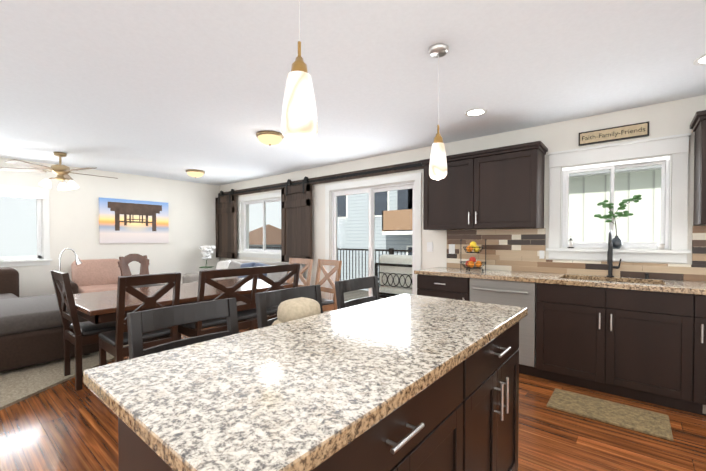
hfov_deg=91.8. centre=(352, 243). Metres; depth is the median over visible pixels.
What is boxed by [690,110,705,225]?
upper cabinet
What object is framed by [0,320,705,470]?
floor
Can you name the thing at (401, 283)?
sofa
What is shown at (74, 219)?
wall
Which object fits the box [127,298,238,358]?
bar stool
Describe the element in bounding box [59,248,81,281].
floor lamp
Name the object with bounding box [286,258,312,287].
dining chair
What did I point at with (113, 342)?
dining chair
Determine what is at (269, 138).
ceiling light
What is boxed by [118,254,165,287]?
chair
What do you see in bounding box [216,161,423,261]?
barn door
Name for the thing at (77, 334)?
dining chair
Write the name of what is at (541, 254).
electrical outlet
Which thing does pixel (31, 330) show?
sofa
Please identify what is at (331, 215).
sliding door
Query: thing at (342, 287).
bar stool
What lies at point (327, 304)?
dining chair
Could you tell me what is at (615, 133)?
lettering
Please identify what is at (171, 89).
ceiling
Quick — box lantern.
[568,236,573,247]
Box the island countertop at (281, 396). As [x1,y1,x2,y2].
[83,294,526,470]
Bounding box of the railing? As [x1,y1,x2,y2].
[249,246,411,280]
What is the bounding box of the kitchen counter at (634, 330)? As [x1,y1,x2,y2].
[414,225,705,415]
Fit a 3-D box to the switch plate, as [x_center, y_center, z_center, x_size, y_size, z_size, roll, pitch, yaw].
[0.980,0.039,4.362,0.080,0.120,0.007,1,1,39]
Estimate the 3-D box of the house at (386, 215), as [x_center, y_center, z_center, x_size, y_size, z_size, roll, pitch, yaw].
[2.396,-1.225,19.925,11.400,10.400,8.900,1,1,39]
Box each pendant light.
[281,0,317,143]
[429,43,448,179]
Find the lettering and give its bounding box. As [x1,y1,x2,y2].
[582,127,644,140]
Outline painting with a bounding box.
[99,197,168,242]
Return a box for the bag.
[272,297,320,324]
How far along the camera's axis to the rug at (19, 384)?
3.06 m
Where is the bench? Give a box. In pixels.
[177,263,299,339]
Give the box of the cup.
[657,244,664,249]
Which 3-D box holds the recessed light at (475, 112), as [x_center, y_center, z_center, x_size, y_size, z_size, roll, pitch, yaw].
[1.141,-1.221,3.183,0.196,0.006,0.196,1,1,39]
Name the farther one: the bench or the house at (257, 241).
the house at (257, 241)
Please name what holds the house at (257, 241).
on the ground
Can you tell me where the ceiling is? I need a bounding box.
[0,0,705,185]
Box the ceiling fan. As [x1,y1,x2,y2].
[0,152,117,190]
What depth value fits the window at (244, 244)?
6.79 m
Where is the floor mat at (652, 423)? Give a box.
[546,388,672,440]
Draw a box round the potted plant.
[594,195,641,248]
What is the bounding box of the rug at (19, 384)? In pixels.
[0,345,128,409]
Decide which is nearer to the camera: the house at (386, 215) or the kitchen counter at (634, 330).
the kitchen counter at (634, 330)
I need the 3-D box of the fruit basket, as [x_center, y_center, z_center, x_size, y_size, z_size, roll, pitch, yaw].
[1.303,0.121,3.716,0.270,0.341,0.270,0,1,-6]
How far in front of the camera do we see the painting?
6.21 m
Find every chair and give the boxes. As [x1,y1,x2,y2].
[51,270,115,390]
[98,272,180,365]
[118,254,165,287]
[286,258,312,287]
[315,259,341,311]
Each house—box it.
[249,224,280,249]
[337,189,412,290]
[568,165,660,241]
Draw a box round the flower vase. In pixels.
[199,245,215,269]
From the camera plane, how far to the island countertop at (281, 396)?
0.85 m
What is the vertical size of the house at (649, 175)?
6.550 m
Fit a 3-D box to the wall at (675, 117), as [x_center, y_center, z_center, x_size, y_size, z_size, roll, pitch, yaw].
[0.669,-0.027,4.724,9.520,2.440,0.160,1,1,39]
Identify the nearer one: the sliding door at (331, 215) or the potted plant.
the potted plant
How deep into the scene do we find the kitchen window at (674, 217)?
3.10 m
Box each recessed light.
[465,108,486,116]
[693,54,705,65]
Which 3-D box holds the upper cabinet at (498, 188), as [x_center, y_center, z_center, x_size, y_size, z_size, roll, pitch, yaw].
[1.404,-0.558,3.790,1.210,0.785,0.338,1,1,39]
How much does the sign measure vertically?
0.124 m
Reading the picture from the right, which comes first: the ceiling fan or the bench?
the bench
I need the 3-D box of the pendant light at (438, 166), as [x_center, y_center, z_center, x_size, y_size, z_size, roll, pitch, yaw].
[0.530,-0.802,2.126,0.120,0.812,0.120,1,1,39]
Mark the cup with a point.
(660, 246)
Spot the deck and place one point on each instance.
(350, 295)
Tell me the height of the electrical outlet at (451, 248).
0.115 m
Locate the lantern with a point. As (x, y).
(570, 243)
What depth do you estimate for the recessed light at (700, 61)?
2.27 m
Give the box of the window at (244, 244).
[237,192,280,258]
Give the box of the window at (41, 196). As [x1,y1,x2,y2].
[0,184,51,266]
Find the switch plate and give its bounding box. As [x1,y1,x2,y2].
[427,242,432,251]
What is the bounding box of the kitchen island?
[103,314,527,470]
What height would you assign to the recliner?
0.924 m
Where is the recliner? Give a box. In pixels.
[61,259,120,293]
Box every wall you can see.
[0,157,219,296]
[220,95,705,298]
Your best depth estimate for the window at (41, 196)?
5.26 m
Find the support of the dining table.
on the floor
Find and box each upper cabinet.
[420,145,547,229]
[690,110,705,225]
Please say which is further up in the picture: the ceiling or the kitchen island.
the ceiling
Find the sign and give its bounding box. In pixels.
[579,121,648,145]
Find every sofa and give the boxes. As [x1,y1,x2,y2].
[0,267,98,371]
[375,254,411,297]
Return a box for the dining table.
[66,277,292,342]
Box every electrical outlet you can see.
[449,244,454,253]
[539,250,543,258]
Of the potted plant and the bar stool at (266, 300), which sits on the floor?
the bar stool at (266, 300)
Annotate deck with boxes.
[344,290,383,301]
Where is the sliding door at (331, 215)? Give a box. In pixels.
[325,173,421,311]
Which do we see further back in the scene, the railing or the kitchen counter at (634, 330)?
the railing
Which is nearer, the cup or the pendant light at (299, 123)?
the pendant light at (299, 123)
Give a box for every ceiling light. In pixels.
[186,169,204,177]
[256,131,283,145]
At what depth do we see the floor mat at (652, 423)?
2.45 m
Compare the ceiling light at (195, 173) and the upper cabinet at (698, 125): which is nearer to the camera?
the upper cabinet at (698, 125)
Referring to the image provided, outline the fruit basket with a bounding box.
[460,239,486,271]
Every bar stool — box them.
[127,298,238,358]
[255,285,322,327]
[335,276,379,309]
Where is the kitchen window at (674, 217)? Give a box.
[546,133,690,262]

